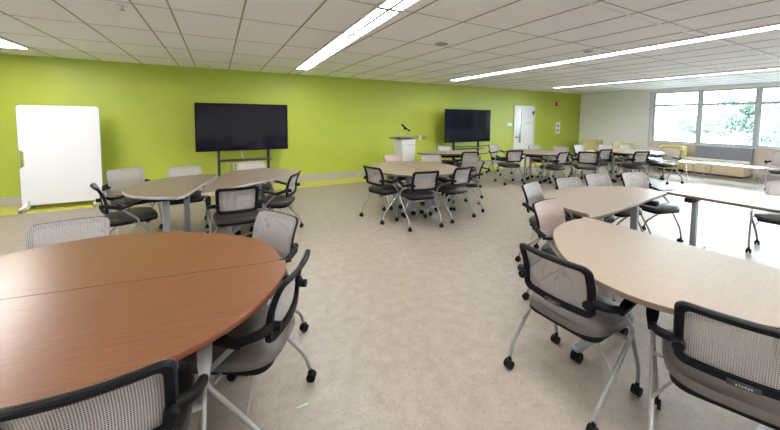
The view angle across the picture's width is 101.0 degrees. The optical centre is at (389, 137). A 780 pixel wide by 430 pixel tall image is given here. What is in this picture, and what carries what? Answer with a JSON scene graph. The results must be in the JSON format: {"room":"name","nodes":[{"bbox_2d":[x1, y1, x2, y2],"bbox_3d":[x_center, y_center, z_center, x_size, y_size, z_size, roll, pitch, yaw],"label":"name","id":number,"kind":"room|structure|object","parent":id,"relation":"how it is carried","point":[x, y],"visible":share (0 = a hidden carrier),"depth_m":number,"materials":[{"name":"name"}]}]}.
{"room":"classroom","nodes":[
{"label":"classroom","id":0,"kind":"room"},
{"bbox_2d":[0,54,580,197],"bbox_3d":[-0.577,-0.228,8.730,19.232,2.675,0.200,-1,4,-28],"label":"wall","id":1,"kind":"structure","parent":0,"point":[336,124],"depth_m":7.27,"materials":[{"name":"paint"}]},
{"bbox_2d":[233,163,237,169],"bbox_3d":[-3.428,0.638,7.133,0.100,0.150,0.014,-1,4,-28],"label":"wall outlet","id":2,"kind":"object","parent":1,"relation":"attached to","point":[235,165],"visible":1,"depth_m":7.13,"materials":[{"name":"white plastic"}]},
{"bbox_2d":[0,154,577,206],"bbox_3d":[-0.666,0.939,8.635,18.932,0.155,0.018,-1,4,-28],"label":"baseboard","id":3,"kind":"structure","parent":1,"relation":"attached to","point":[6,201],"depth_m":7.93,"materials":[{"name":"grey plastic"}]},
{"bbox_2d":[513,105,534,162],"bbox_3d":[4.786,-0.134,11.463,1.060,2.030,0.070,-1,4,-28],"label":"door","id":4,"kind":"structure","parent":1,"relation":"in","point":[524,116],"depth_m":11.45,"materials":[{"name":"white wood"}]},
{"bbox_2d":[554,122,559,133],"bbox_3d":[6.410,-0.380,12.317,0.260,0.440,0.072,-1,4,-28],"label":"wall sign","id":5,"kind":"object","parent":1,"relation":"attached to","point":[557,124],"visible":1,"depth_m":12.28,"materials":[{"name":"white plastic"}]},
{"bbox_2d":[0,158,779,429],"bbox_3d":[2.036,1.396,3.609,18.932,0.100,11.464,-1,4,-28],"label":"floor","id":6,"kind":"structure","parent":0,"point":[414,330],"depth_m":2.46,"materials":[{"name":"beige tile"}]},
{"bbox_2d":[15,105,104,213],"bbox_3d":[-5.526,0.318,5.421,1.022,1.718,0.456,-1,4,-28],"label":"whiteboard","id":7,"kind":"object","parent":6,"relation":"on","point":[60,146],"visible":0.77,"depth_m":5.39,"materials":[{"name":"white plastic"}]},
{"bbox_2d":[25,216,109,249],"bbox_3d":[-2.079,0.998,2.062,0.606,0.825,0.557,-2,4,-35],"label":"mesh chair","id":8,"kind":"object","parent":6,"relation":"on","point":[29,243],"visible":0.15,"depth_m":2.21,"materials":[{"name":"grey fabric"}]},
{"bbox_2d":[0,343,211,429],"bbox_3d":[-0.949,1.065,1.105,0.606,0.825,0.557,-2,4,-29],"label":"mesh chair","id":9,"kind":"object","parent":6,"relation":"on","point":[161,395],"visible":0.98,"depth_m":0.97,"materials":[{"name":"grey fabric"}]},
{"bbox_2d":[90,183,157,234],"bbox_3d":[-2.930,0.899,3.570,0.606,0.825,0.557,4,5,44],"label":"mesh chair","id":10,"kind":"object","parent":6,"relation":"on","point":[123,216],"visible":0.71,"depth_m":3.44,"materials":[{"name":"black plastic"}]},
{"bbox_2d":[101,167,162,234],"bbox_3d":[-3.492,0.846,4.358,0.557,0.825,0.606,3,4,34],"label":"mesh chair","id":11,"kind":"object","parent":6,"relation":"on","point":[126,200],"visible":0.59,"depth_m":4.39,"materials":[{"name":"grey fabric"}]},
{"bbox_2d":[0,232,278,299],"bbox_3d":[-1.609,1.053,1.904,1.791,0.740,0.794,-1,4,-21],"label":"round table","id":12,"kind":"object","parent":6,"relation":"on","point":[121,258],"visible":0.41,"depth_m":1.82,"materials":[{"name":"brown wood"}]},
{"bbox_2d":[0,260,285,429],"bbox_3d":[-1.147,1.093,1.315,1.480,0.740,0.830,-1,4,-28],"label":"round table","id":13,"kind":"object","parent":6,"relation":"on","point":[56,343],"visible":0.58,"depth_m":1.26,"materials":[{"name":"brown wood"}]},
{"bbox_2d":[122,174,216,232],"bbox_3d":[-2.634,0.926,3.850,0.781,0.740,1.386,-1,4,-15],"label":"table","id":14,"kind":"object","parent":6,"relation":"on","point":[166,190],"visible":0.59,"depth_m":3.64,"materials":[{"name":"grey laminate"}]},
{"bbox_2d":[161,166,209,228],"bbox_3d":[-2.851,0.843,4.490,0.606,0.825,0.557,-2,4,-32],"label":"mesh chair","id":15,"kind":"object","parent":6,"relation":"on","point":[196,196],"visible":0.34,"depth_m":4.56,"materials":[{"name":"grey fabric"}]},
{"bbox_2d":[205,186,265,236],"bbox_3d":[-1.698,0.907,3.574,0.606,0.825,0.557,-1,4,-28],"label":"mesh chair","id":16,"kind":"object","parent":6,"relation":"on","point":[232,216],"visible":0.7,"depth_m":3.41,"materials":[{"name":"grey fabric"}]},
{"bbox_2d":[194,103,287,197],"bbox_3d":[-3.006,0.207,6.653,1.744,1.825,0.760,-1,4,-28],"label":"television","id":17,"kind":"object","parent":6,"relation":"on","point":[219,127],"visible":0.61,"depth_m":6.59,"materials":[{"name":"black plastic"}]},
{"bbox_2d":[218,157,270,161],"bbox_3d":[-2.991,0.447,6.637,1.000,0.020,0.250,-1,4,-28],"label":"shelf","id":18,"kind":"object","parent":17,"relation":"attached to","point":[266,158],"depth_m":6.58,"materials":[{"name":"grey metal"}]},
{"bbox_2d":[178,249,316,429],"bbox_3d":[-0.704,1.034,1.636,0.557,0.825,0.606,1,4,2],"label":"mesh chair","id":19,"kind":"object","parent":6,"relation":"on","point":[251,348],"visible":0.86,"depth_m":1.44,"materials":[{"name":"grey fabric"}]},
{"bbox_2d":[201,168,298,234],"bbox_3d":[-2.023,0.898,4.383,0.995,0.740,1.657,2,4,28],"label":"table","id":20,"kind":"object","parent":6,"relation":"on","point":[248,177],"visible":0.57,"depth_m":4.27,"materials":[{"name":"grey laminate"}]},
{"bbox_2d":[235,161,272,217],"bbox_3d":[-2.137,0.815,5.030,0.606,0.825,0.557,-1,4,-26],"label":"mesh chair","id":21,"kind":"object","parent":6,"relation":"on","point":[259,164],"visible":0.19,"depth_m":5.15,"materials":[{"name":"grey fabric"}]},
{"bbox_2d":[245,210,308,331],"bbox_3d":[-0.957,0.995,2.242,0.606,0.825,0.557,2,4,30],"label":"mesh chair","id":22,"kind":"object","parent":6,"relation":"on","point":[292,249],"visible":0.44,"depth_m":2.37,"materials":[{"name":"grey fabric"}]},
{"bbox_2d":[258,170,303,238],"bbox_3d":[-1.480,0.866,4.276,0.557,0.825,0.606,0,4,0],"label":"mesh chair","id":23,"kind":"object","parent":6,"relation":"on","point":[276,200],"visible":0.8,"depth_m":4.14,"materials":[{"name":"black plastic"}]},
{"bbox_2d":[359,165,405,224],"bbox_3d":[-0.106,0.830,5.019,0.557,0.825,0.606,-3,5,-42],"label":"mesh chair","id":24,"kind":"object","parent":6,"relation":"on","point":[381,188],"visible":0.92,"depth_m":4.86,"materials":[{"name":"black plastic"}]},
{"bbox_2d":[380,154,411,202],"bbox_3d":[0.162,0.759,6.215,0.606,0.825,0.557,-2,4,-30],"label":"mesh chair","id":25,"kind":"object","parent":6,"relation":"on","point":[389,177],"visible":0.2,"depth_m":6.31,"materials":[{"name":"grey fabric"}]},
{"bbox_2d":[389,124,418,182],"bbox_3d":[0.337,0.363,7.823,0.560,1.420,0.500,-1,4,-28],"label":"lectern","id":26,"kind":"object","parent":6,"relation":"on","point":[404,145],"visible":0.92,"depth_m":7.70,"materials":[{"name":"white wood"}]},
{"bbox_2d":[368,161,441,215],"bbox_3d":[0.051,0.863,5.200,0.731,0.740,1.580,-1,4,-28],"label":"round table","id":27,"kind":"object","parent":6,"relation":"on","point":[388,168],"visible":0.8,"depth_m":5.10,"materials":[{"name":"beige wood"}]},
{"bbox_2d":[395,170,443,231],"bbox_3d":[0.418,0.854,4.694,0.606,0.825,0.557,-1,4,-22],"label":"mesh chair","id":28,"kind":"object","parent":6,"relation":"on","point":[417,192],"visible":1,"depth_m":4.53,"materials":[{"name":"black plastic"}]},
{"bbox_2d":[390,161,459,213],"bbox_3d":[0.706,0.846,5.551,0.754,0.740,1.580,-1,4,-28],"label":"round table","id":29,"kind":"object","parent":6,"relation":"on","point":[444,169],"visible":0.44,"depth_m":5.43,"materials":[{"name":"beige wood"}]},
{"bbox_2d":[419,155,449,201],"bbox_3d":[0.838,0.764,6.212,0.606,0.825,0.557,0,4,-6],"label":"mesh chair","id":30,"kind":"object","parent":6,"relation":"on","point":[423,157],"visible":0.26,"depth_m":6.39,"materials":[{"name":"grey fabric"}]},
{"bbox_2d":[437,146,460,171],"bbox_3d":[1.481,0.645,8.215,0.606,0.825,0.557,-1,4,-20],"label":"mesh chair","id":31,"kind":"object","parent":6,"relation":"on","point":[444,148],"visible":0.24,"depth_m":8.30,"materials":[{"name":"black plastic"}]},
{"bbox_2d":[429,166,475,223],"bbox_3d":[0.985,0.835,5.075,0.606,0.825,0.557,-2,4,-37],"label":"mesh chair","id":32,"kind":"object","parent":6,"relation":"on","point":[453,188],"visible":0.96,"depth_m":4.92,"materials":[{"name":"black plastic"}]},
{"bbox_2d":[417,151,488,184],"bbox_3d":[1.535,0.714,7.806,1.800,0.740,0.800,0,4,-10],"label":"table","id":33,"kind":"object","parent":6,"relation":"on","point":[445,154],"visible":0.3,"depth_m":7.71,"materials":[{"name":"beige wood"}]},
{"bbox_2d":[445,154,482,201],"bbox_3d":[1.459,0.762,6.317,0.557,0.825,0.606,-2,4,-37],"label":"mesh chair","id":34,"kind":"object","parent":6,"relation":"on","point":[472,163],"visible":0.57,"depth_m":6.39,"materials":[{"name":"grey fabric"}]},
{"bbox_2d":[450,151,481,187],"bbox_3d":[1.741,0.697,7.399,0.606,0.825,0.557,0,4,-13],"label":"mesh chair","id":35,"kind":"object","parent":6,"relation":"on","point":[475,152],"visible":0.33,"depth_m":7.20,"materials":[{"name":"grey fabric"}]},
{"bbox_2d":[451,160,484,211],"bbox_3d":[1.354,0.804,5.612,0.557,0.825,0.606,1,4,9],"label":"mesh chair","id":36,"kind":"object","parent":6,"relation":"on","point":[473,183],"visible":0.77,"depth_m":5.41,"materials":[{"name":"grey fabric"}]},
{"bbox_2d":[444,109,493,171],"bbox_3d":[2.335,0.071,9.513,1.730,1.825,0.760,-1,4,-28],"label":"television","id":37,"kind":"object","parent":6,"relation":"on","point":[460,125],"visible":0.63,"depth_m":9.45,"materials":[{"name":"black plastic"}]},
{"bbox_2d":[454,147,484,149],"bbox_3d":[2.350,0.310,9.497,1.000,0.020,0.250,-1,4,-28],"label":"shelf","id":38,"kind":"object","parent":37,"relation":"attached to","point":[477,148],"depth_m":9.39,"materials":[{"name":"grey metal"}]},
{"bbox_2d":[485,144,512,175],"bbox_3d":[3.101,0.602,9.115,0.606,0.825,0.557,-2,4,-33],"label":"mesh chair","id":39,"kind":"object","parent":6,"relation":"on","point":[491,152],"visible":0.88,"depth_m":9.17,"materials":[{"name":"grey fabric"}]},
{"bbox_2d":[494,150,524,184],"bbox_3d":[2.897,0.682,7.787,0.606,0.825,0.557,0,4,-10],"label":"mesh chair","id":40,"kind":"object","parent":6,"relation":"on","point":[509,163],"visible":1,"depth_m":7.61,"materials":[{"name":"black fabric"}]},
{"bbox_2d":[507,150,566,183],"bbox_3d":[3.470,0.724,7.872,1.440,0.740,0.688,4,5,42],"label":"round table","id":41,"kind":"object","parent":6,"relation":"on","point":[526,154],"visible":0.88,"depth_m":7.84,"materials":[{"name":"beige laminate"}]},
{"bbox_2d":[509,149,567,181],"bbox_3d":[3.929,0.696,8.383,1.440,0.740,0.688,4,5,42],"label":"round table","id":42,"kind":"object","parent":6,"relation":"on","point":[537,150],"visible":0.61,"depth_m":8.38,"materials":[{"name":"beige laminate"}]},
{"bbox_2d":[526,145,553,177],"bbox_3d":[4.098,0.628,8.804,0.606,0.825,0.557,-1,4,-16],"label":"mesh chair","id":43,"kind":"object","parent":6,"relation":"on","point":[539,160],"visible":0.45,"depth_m":8.76,"materials":[{"name":"grey fabric"}]},
{"bbox_2d":[515,181,574,275],"bbox_3d":[1.744,0.938,3.494,0.606,0.825,0.557,-3,5,-44],"label":"mesh chair","id":44,"kind":"object","parent":6,"relation":"on","point":[539,196],"visible":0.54,"depth_m":3.53,"materials":[{"name":"grey fabric"}]},
{"bbox_2d":[537,152,569,188],"bbox_3d":[3.805,0.710,7.448,0.606,0.825,0.557,-2,4,-30],"label":"mesh chair","id":45,"kind":"object","parent":6,"relation":"on","point":[559,161],"visible":0.84,"depth_m":7.30,"materials":[{"name":"black fabric"}]},
{"bbox_2d":[549,146,577,179],"bbox_3d":[4.505,0.657,8.393,0.606,0.825,0.557,1,4,10],"label":"mesh chair","id":46,"kind":"object","parent":6,"relation":"on","point":[553,147],"visible":0.45,"depth_m":8.52,"materials":[{"name":"grey fabric"}]},
{"bbox_2d":[522,198,615,301],"bbox_3d":[1.515,0.985,2.695,0.606,0.825,0.557,-2,4,-34],"label":"mesh chair","id":47,"kind":"object","parent":6,"relation":"on","point":[556,222],"visible":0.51,"depth_m":2.80,"materials":[{"name":"grey fabric"}]},
{"bbox_2d":[503,243,642,429],"bbox_3d":[1.073,1.032,1.887,0.557,0.825,0.606,-2,4,-30],"label":"mesh chair","id":48,"kind":"object","parent":6,"relation":"on","point":[592,317],"visible":0.99,"depth_m":1.73,"materials":[{"name":"black plastic"}]},
{"bbox_2d":[550,177,614,241],"bbox_3d":[2.286,0.922,3.810,0.606,0.825,0.557,-1,4,-21],"label":"mesh chair","id":49,"kind":"object","parent":6,"relation":"on","point":[609,219],"visible":0.23,"depth_m":3.93,"materials":[{"name":"grey fabric"}]},
{"bbox_2d":[570,145,595,174],"bbox_3d":[5.445,0.628,8.976,0.606,0.825,0.557,-1,4,-28],"label":"mesh chair","id":50,"kind":"object","parent":6,"relation":"on","point":[576,149],"visible":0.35,"depth_m":9.08,"materials":[{"name":"grey fabric"}]},
{"bbox_2d":[571,151,601,185],"bbox_3d":[4.597,0.709,7.552,0.606,0.825,0.557,2,4,22],"label":"mesh chair","id":51,"kind":"object","parent":6,"relation":"on","point":[583,165],"visible":0.82,"depth_m":7.39,"materials":[{"name":"grey fabric"}]},
{"bbox_2d":[579,139,602,156],"bbox_3d":[7.555,0.464,12.108,0.755,0.798,0.693,4,5,42],"label":"armchair","id":52,"kind":"object","parent":6,"relation":"on","point":[589,145],"visible":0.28,"depth_m":12.24,"materials":[{"name":"beige fabric"}]},
{"bbox_2d":[584,149,597,151],"bbox_3d":[7.520,0.475,12.069,0.514,0.100,0.588,4,5,42],"label":"seat cushion","id":53,"kind":"object","parent":52,"relation":"on","point":[587,150],"depth_m":11.87,"materials":[{"name":"beige fabric"}]},
{"bbox_2d":[580,149,613,181],"bbox_3d":[5.304,0.673,8.225,0.606,0.825,0.557,-1,4,-18],"label":"mesh chair","id":54,"kind":"object","parent":6,"relation":"on","point":[605,156],"visible":0.59,"depth_m":8.05,"materials":[{"name":"grey fabric"}]},
{"bbox_2d":[544,186,666,230],"bbox_3d":[2.242,0.986,3.456,1.735,0.740,0.818,-1,4,-28],"label":"round table","id":55,"kind":"object","parent":6,"relation":"on","point":[594,202],"visible":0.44,"depth_m":3.35,"materials":[{"name":"beige laminate"}]},
{"bbox_2d":[594,145,622,175],"bbox_3d":[6.227,0.626,9.105,0.606,0.825,0.557,0,4,-8],"label":"mesh chair","id":56,"kind":"object","parent":6,"relation":"on","point":[617,160],"visible":0.3,"depth_m":9.13,"materials":[{"name":"grey fabric"}]},
{"bbox_2d":[584,173,642,231],"bbox_3d":[2.821,0.908,4.098,0.606,0.825,0.557,-1,4,-18],"label":"mesh chair","id":57,"kind":"object","parent":6,"relation":"on","point":[627,213],"visible":0.18,"depth_m":4.26,"materials":[{"name":"grey fabric"}]},
{"bbox_2d":[611,142,635,163],"bbox_3d":[8.061,0.545,11.166,0.662,0.760,0.719,-2,4,-38],"label":"armchair","id":58,"kind":"object","parent":6,"relation":"on","point":[614,144],"visible":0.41,"depth_m":11.29,"materials":[{"name":"beige fabric"}]},
{"bbox_2d":[594,148,656,180],"bbox_3d":[5.861,0.711,8.371,0.726,0.740,1.520,0,4,-13],"label":"round table","id":59,"kind":"object","parent":6,"relation":"on","point":[627,154],"visible":0.62,"depth_m":8.28,"materials":[{"name":"beige wood"}]},
{"bbox_2d":[614,145,646,174],"bbox_3d":[6.891,0.625,9.200,0.606,0.825,0.557,0,4,-8],"label":"mesh chair","id":60,"kind":"object","parent":6,"relation":"on","point":[620,146],"visible":0.25,"depth_m":9.38,"materials":[{"name":"grey fabric"}]},
{"bbox_2d":[613,151,651,185],"bbox_3d":[5.859,0.705,7.765,0.606,0.825,0.557,0,4,-10],"label":"mesh chair","id":61,"kind":"object","parent":6,"relation":"on","point":[632,165],"visible":0.87,"depth_m":7.60,"materials":[{"name":"black plastic"}]},
{"bbox_2d":[604,148,664,177],"bbox_3d":[6.567,0.706,8.537,0.726,0.740,1.520,0,4,-13],"label":"round table","id":62,"kind":"object","parent":6,"relation":"on","point":[632,150],"visible":0.34,"depth_m":8.57,"materials":[{"name":"beige laminate"}]},
{"bbox_2d":[616,172,682,242],"bbox_3d":[3.392,0.905,4.227,0.606,0.825,0.557,0,4,-14],"label":"mesh chair","id":63,"kind":"object","parent":6,"relation":"on","point":[663,208],"visible":0.56,"depth_m":4.24,"materials":[{"name":"grey fabric"}]},
{"bbox_2d":[638,146,665,179],"bbox_3d":[7.021,0.660,8.636,0.606,0.825,0.557,3,4,37],"label":"mesh chair","id":64,"kind":"object","parent":6,"relation":"on","point":[643,147],"visible":0.41,"depth_m":8.68,"materials":[{"name":"grey fabric"}]},
{"bbox_2d":[647,149,683,183],"bbox_3d":[6.900,0.694,8.072,0.557,0.825,0.606,0,4,-13],"label":"mesh chair","id":65,"kind":"object","parent":6,"relation":"on","point":[665,156],"visible":0.95,"depth_m":8.02,"materials":[{"name":"grey fabric"}]},
{"bbox_2d":[553,217,779,429],"bbox_3d":[1.544,1.083,1.794,1.038,0.740,1.572,-1,4,-28],"label":"round table","id":66,"kind":"object","parent":6,"relation":"on","point":[651,271],"visible":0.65,"depth_m":1.73,"materials":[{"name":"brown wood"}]},
{"bbox_2d":[655,145,686,171],"bbox_3d":[8.681,0.621,10.001,0.872,0.760,0.719,-1,4,-28],"label":"armchair","id":67,"kind":"object","parent":6,"relation":"on","point":[680,166],"visible":0.38,"depth_m":9.87,"materials":[{"name":"yellow fabric"}]},
{"bbox_2d":[646,157,698,177],"bbox_3d":[7.960,0.834,9.161,0.520,0.432,1.160,-1,4,-28],"label":"coffee table","id":68,"kind":"object","parent":6,"relation":"on","point":[650,158],"visible":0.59,"depth_m":8.86,"materials":[{"name":"white laminate"}]},
{"bbox_2d":[646,300,779,429],"bbox_3d":[1.470,1.066,1.381,0.606,0.825,0.557,3,5,41],"label":"mesh chair","id":69,"kind":"object","parent":6,"relation":"on","point":[745,382],"visible":1,"depth_m":1.27,"materials":[{"name":"black plastic"}]},
{"bbox_2d":[683,145,753,178],"bbox_3d":[9.338,0.655,9.207,0.580,0.800,1.300,-1,4,-28],"label":"bench","id":70,"kind":"object","parent":6,"relation":"on","point":[730,155],"visible":0.91,"depth_m":9.04,"materials":[{"name":"beige laminate"}]},
{"bbox_2d":[683,157,750,164],"bbox_3d":[9.259,0.647,9.164,0.400,0.080,1.300,-1,4,-28],"label":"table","id":71,"kind":"object","parent":70,"relation":"on","point":[700,159],"depth_m":9.06,"materials":[{"name":"white fabric"}]},
{"bbox_2d":[663,189,779,248],"bbox_3d":[3.829,1.016,3.162,0.972,0.740,1.670,-1,4,-28],"label":"round table","id":72,"kind":"object","parent":6,"relation":"on","point":[769,203],"visible":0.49,"depth_m":3.48,"materials":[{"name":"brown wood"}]},
{"bbox_2d":[699,162,768,185],"bbox_3d":[8.703,0.898,8.200,0.520,0.432,1.160,-1,4,-28],"label":"coffee table","id":73,"kind":"object","parent":6,"relation":"on","point":[759,168],"visible":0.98,"depth_m":8.07,"materials":[{"name":"white laminate"}]},
{"bbox_2d":[745,181,779,253],"bbox_3d":[4.543,0.947,3.677,0.557,0.825,0.606,-2,4,-32],"label":"mesh chair","id":74,"kind":"object","parent":6,"relation":"on","point":[761,216],"visible":0.71,"depth_m":3.80,"materials":[{"name":"grey fabric"}]},
{"bbox_2d":[764,153,779,190],"bbox_3d":[8.678,0.768,7.075,0.557,0.825,0.606,-2,4,-38],"label":"mesh chair","id":75,"kind":"object","parent":6,"relation":"on","point":[775,158],"visible":0.91,"depth_m":7.25,"materials":[{"name":"grey fabric"}]},
{"bbox_2d":[0,0,779,93],"bbox_3d":[2.142,-1.280,3.602,19.232,0.106,11.668,-1,4,-28],"label":"ceiling","id":76,"kind":"structure","parent":0,"point":[334,15],"depth_m":4.14,"materials":[{"name":"tile"}]},
{"bbox_2d":[0,37,30,49],"bbox_3d":[-3.396,-1.084,0.697,0.324,0.022,9.400,-1,4,-28],"label":"recessed light","id":77,"kind":"object","parent":76,"relation":"in","point":[4,43],"visible":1,"depth_m":4.63,"materials":[{"name":"white plastic"}]},
{"bbox_2d":[0,39,22,47],"bbox_3d":[-5.359,-1.324,4.352,0.276,0.008,1.034,-1,4,-28],"label":"diffuser","id":78,"kind":"object","parent":77,"relation":"attached to","point":[4,43],"depth_m":4.59,"materials":[{"name":"white plastic"}]},
{"bbox_2d":[116,3,127,10],"bbox_3d":[-2.472,-1.204,2.971,0.084,0.047,0.084,-1,4,-28],"label":"sprinkler head","id":79,"kind":"object","parent":76,"relation":"attached to","point":[122,6],"visible":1,"depth_m":2.96},
{"bbox_2d":[295,0,420,69],"bbox_3d":[0.188,-1.174,2.588,0.275,0.022,9.350,-1,4,-26],"label":"recessed light","id":80,"kind":"object","parent":76,"relation":"in","point":[376,16],"visible":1,"depth_m":3.60,"materials":[{"name":"white plastic"}]},
{"bbox_2d":[297,62,316,68],"bbox_3d":[-1.623,-1.415,6.281,0.226,0.008,0.980,-1,4,-26],"label":"diffuser","id":81,"kind":"object","parent":80,"relation":"attached to","point":[304,65],"depth_m":6.25,"materials":[{"name":"white plastic"}]},
{"bbox_2d":[308,51,333,61],"bbox_3d":[-1.161,-1.354,5.340,0.226,0.008,0.980,-1,4,-26],"label":"diffuser","id":82,"kind":"object","parent":80,"relation":"attached to","point":[319,56],"depth_m":5.30,"materials":[{"name":"white plastic"}]},
{"bbox_2d":[323,35,357,50],"bbox_3d":[-0.700,-1.293,4.399,0.226,0.008,0.980,-1,4,-26],"label":"diffuser","id":83,"kind":"object","parent":80,"relation":"attached to","point":[339,42],"depth_m":4.33,"materials":[{"name":"white plastic"}]},
{"bbox_2d":[345,9,397,34],"bbox_3d":[-0.238,-1.231,3.457,0.226,0.008,0.980,-1,4,-26],"label":"diffuser","id":84,"kind":"object","parent":80,"relation":"attached to","point":[372,19],"depth_m":3.37,"materials":[{"name":"white plastic"}]},
{"bbox_2d":[381,0,415,9],"bbox_3d":[0.223,-1.170,2.516,0.226,0.008,0.980,-1,4,-26],"label":"diffuser","id":85,"kind":"object","parent":80,"relation":"attached to","point":[396,4],"depth_m":2.86,"materials":[{"name":"white plastic"}]},
{"bbox_2d":[434,42,448,45],"bbox_3d":[0.705,-1.284,4.387,0.200,0.015,0.200,-1,4,-28],"label":"ceiling speaker","id":86,"kind":"object","parent":76,"relation":"attached to","point":[436,43],"visible":1,"depth_m":4.35,"materials":[{"name":"white plastic"}]},
{"bbox_2d":[435,43,447,45],"bbox_3d":[0.705,-1.283,4.387,0.172,0.012,0.172,-1,4,-28],"label":"grille","id":87,"kind":"object","parent":86,"relation":"attached to","point":[438,44],"depth_m":4.39,"materials":[{"name":"grey plastic"}]},
{"bbox_2d":[449,23,779,80],"bbox_3d":[3.688,-1.259,4.388,0.245,0.022,9.220,-1,4,-26],"label":"recessed light","id":88,"kind":"object","parent":76,"relation":"in","point":[775,26],"visible":1,"depth_m":4.48,"materials":[{"name":"white plastic"}]},
{"bbox_2d":[515,62,565,69],"bbox_3d":[2.821,-1.374,6.148,0.196,0.008,1.046,-1,4,-26],"label":"diffuser","id":89,"kind":"object","parent":88,"relation":"attached to","point":[549,63],"depth_m":6.05,"materials":[{"name":"white plastic"}]},
{"bbox_2d":[563,51,627,62],"bbox_3d":[3.284,-1.313,5.207,0.196,0.008,1.046,-1,4,-26],"label":"diffuser","id":90,"kind":"object","parent":88,"relation":"attached to","point":[613,53],"depth_m":5.15,"materials":[{"name":"white plastic"}]},
{"bbox_2d":[628,34,729,51],"bbox_3d":[3.748,-1.252,4.267,0.196,0.008,1.046,-1,4,-26],"label":"diffuser","id":91,"kind":"object","parent":88,"relation":"attached to","point":[712,36],"depth_m":4.18,"materials":[{"name":"white plastic"}]},
{"bbox_2d":[726,25,779,35],"bbox_3d":[4.211,-1.190,3.327,0.196,0.008,1.046,-1,4,-26],"label":"diffuser","id":92,"kind":"object","parent":88,"relation":"attached to","point":[763,28],"depth_m":3.59,"materials":[{"name":"white plastic"}]},
{"bbox_2d":[552,67,779,87],"bbox_3d":[7.395,-1.349,6.299,0.224,0.022,9.090,-1,4,-28],"label":"recessed light","id":93,"kind":"object","parent":76,"relation":"in","point":[772,68],"visible":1,"depth_m":7.42,"materials":[{"name":"white plastic"}]},
{"bbox_2d":[579,90,779,175],"bbox_3d":[10.521,-0.106,8.067,0.300,2.675,11.464,-1,4,-28],"label":"wall","id":94,"kind":"structure","parent":0,"point":[609,117],"depth_m":11.63,"materials":[{"name":"white paint"}]},
{"bbox_2d":[648,90,700,143],"bbox_3d":[9.191,-0.673,10.418,0.200,1.640,1.280,-1,4,-28],"label":"window","id":95,"kind":"structure","parent":94,"relation":"in","point":[655,105],"depth_m":10.72,"materials":[{"name":"grey metal"}]},
{"bbox_2d":[636,163,779,179],"bbox_3d":[10.377,1.079,8.057,0.018,0.110,11.446,-1,4,-28],"label":"baseboard","id":96,"kind":"structure","parent":94,"relation":"attached to","point":[771,177],"depth_m":8.65,"materials":[{"name":"grey plastic"}]},
{"bbox_2d":[647,141,779,149],"bbox_3d":[11.019,0.386,7.023,0.230,0.030,9.100,-1,4,-28],"label":"sill","id":97,"kind":"structure","parent":94,"relation":"on","point":[647,141],"depth_m":9.40,"materials":[{"name":"white paint"}]},
{"bbox_2d":[650,82,779,92],"bbox_3d":[11.089,-1.320,6.949,0.300,0.105,9.100,-1,4,-28],"label":"lintel","id":98,"kind":"object","parent":94,"relation":"attached to","point":[766,84],"visible":0.8,"depth_m":9.38,"materials":[{"name":"white paint"}]},
{"bbox_2d":[698,87,759,146],"bbox_3d":[9.787,-0.602,9.329,0.100,1.640,1.205,-1,4,-28],"label":"window","id":99,"kind":"structure","parent":94,"relation":"in","point":[756,103],"depth_m":9.26,"materials":[{"name":"grey metal"}]},
{"bbox_2d":[755,86,779,148],"bbox_3d":[10.356,-0.532,8.270,0.100,1.640,1.205,-1,4,-28],"label":"window","id":100,"kind":"structure","parent":94,"relation":"in","point":[761,94],"depth_m":8.72,"materials":[{"name":"grey metal"}]},
{"label":"outside","id":101,"kind":"structure","parent":0,"visible":0},
{"bbox_2d":[655,127,779,144],"bbox_3d":[168.214,-1.749,124.329,386.068,0.200,460.000,-1,4,-28],"label":"ground","id":102,"kind":"structure","parent":101,"point":[662,133],"depth_m":90.52,"materials":[{"name":"white"}]},
{"bbox_2d":[677,117,691,133],"bbox_3d":[101.756,-4.345,110.644,4.508,5.686,4.592,-1,4,-28],"label":"tree","id":103,"kind":"object","parent":102,"relation":"on","point":[684,120],"visible":0.73,"depth_m":109.99,"materials":[{"name":"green plant"}]},
{"bbox_2d":[685,118,696,134],"bbox_3d":[96.472,-3.701,101.818,5.011,5.406,4.890,-1,4,-28],"label":"tree","id":104,"kind":"object","parent":102,"relation":"on","point":[689,125],"visible":0.52,"depth_m":101.56,"materials":[{"name":"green plant"}]},
{"bbox_2d":[692,118,720,135],"bbox_3d":[91.553,-3.185,93.245,5.849,5.357,6.024,-1,4,-28],"label":"tree","id":105,"kind":"object","parent":102,"relation":"on","point":[706,124],"visible":0.59,"depth_m":91.56,"materials":[{"name":"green plant"}]},
{"bbox_2d":[656,113,779,129],"bbox_3d":[215.771,-14.505,247.949,105.000,10.786,354.000,-1,4,-28],"label":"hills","id":106,"kind":"structure","parent":102,"relation":"on","point":[662,119],"depth_m":221.29,"materials":[{"name":"white"}]},
{"bbox_2d":[704,93,779,144],"bbox_3d":[20.128,0.472,18.450,3.061,6.208,4.216,-1,4,-28],"label":"tree","id":107,"kind":"object","parent":102,"relation":"on","point":[737,122],"visible":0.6,"depth_m":18.41,"materials":[{"name":"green plant"}]},
{"bbox_2d":[744,123,767,134],"bbox_3d":[109.120,-2.858,96.601,5.368,4.550,5.398,-1,4,-28],"label":"tree","id":108,"kind":"object","parent":102,"relation":"on","point":[763,127],"visible":0.13,"depth_m":94.77,"materials":[{"name":"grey plant"}]},
{"bbox_2d":[739,88,779,145],"bbox_3d":[16.170,0.751,12.806,4.717,6.285,3.981,-1,4,-28],"label":"tree","id":109,"kind":"object","parent":102,"relation":"on","point":[776,107],"visible":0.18,"depth_m":13.34,"materials":[{"name":"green plant"}]},
{"bbox_2d":[766,122,779,137],"bbox_3d":[105.900,-2.274,87.746,4.528,4.424,4.649,-1,4,-28],"label":"tree","id":110,"kind":"object","parent":102,"relation":"on","point":[775,129],"visible":0.6,"depth_m":87.28,"materials":[{"name":"grey plant"}]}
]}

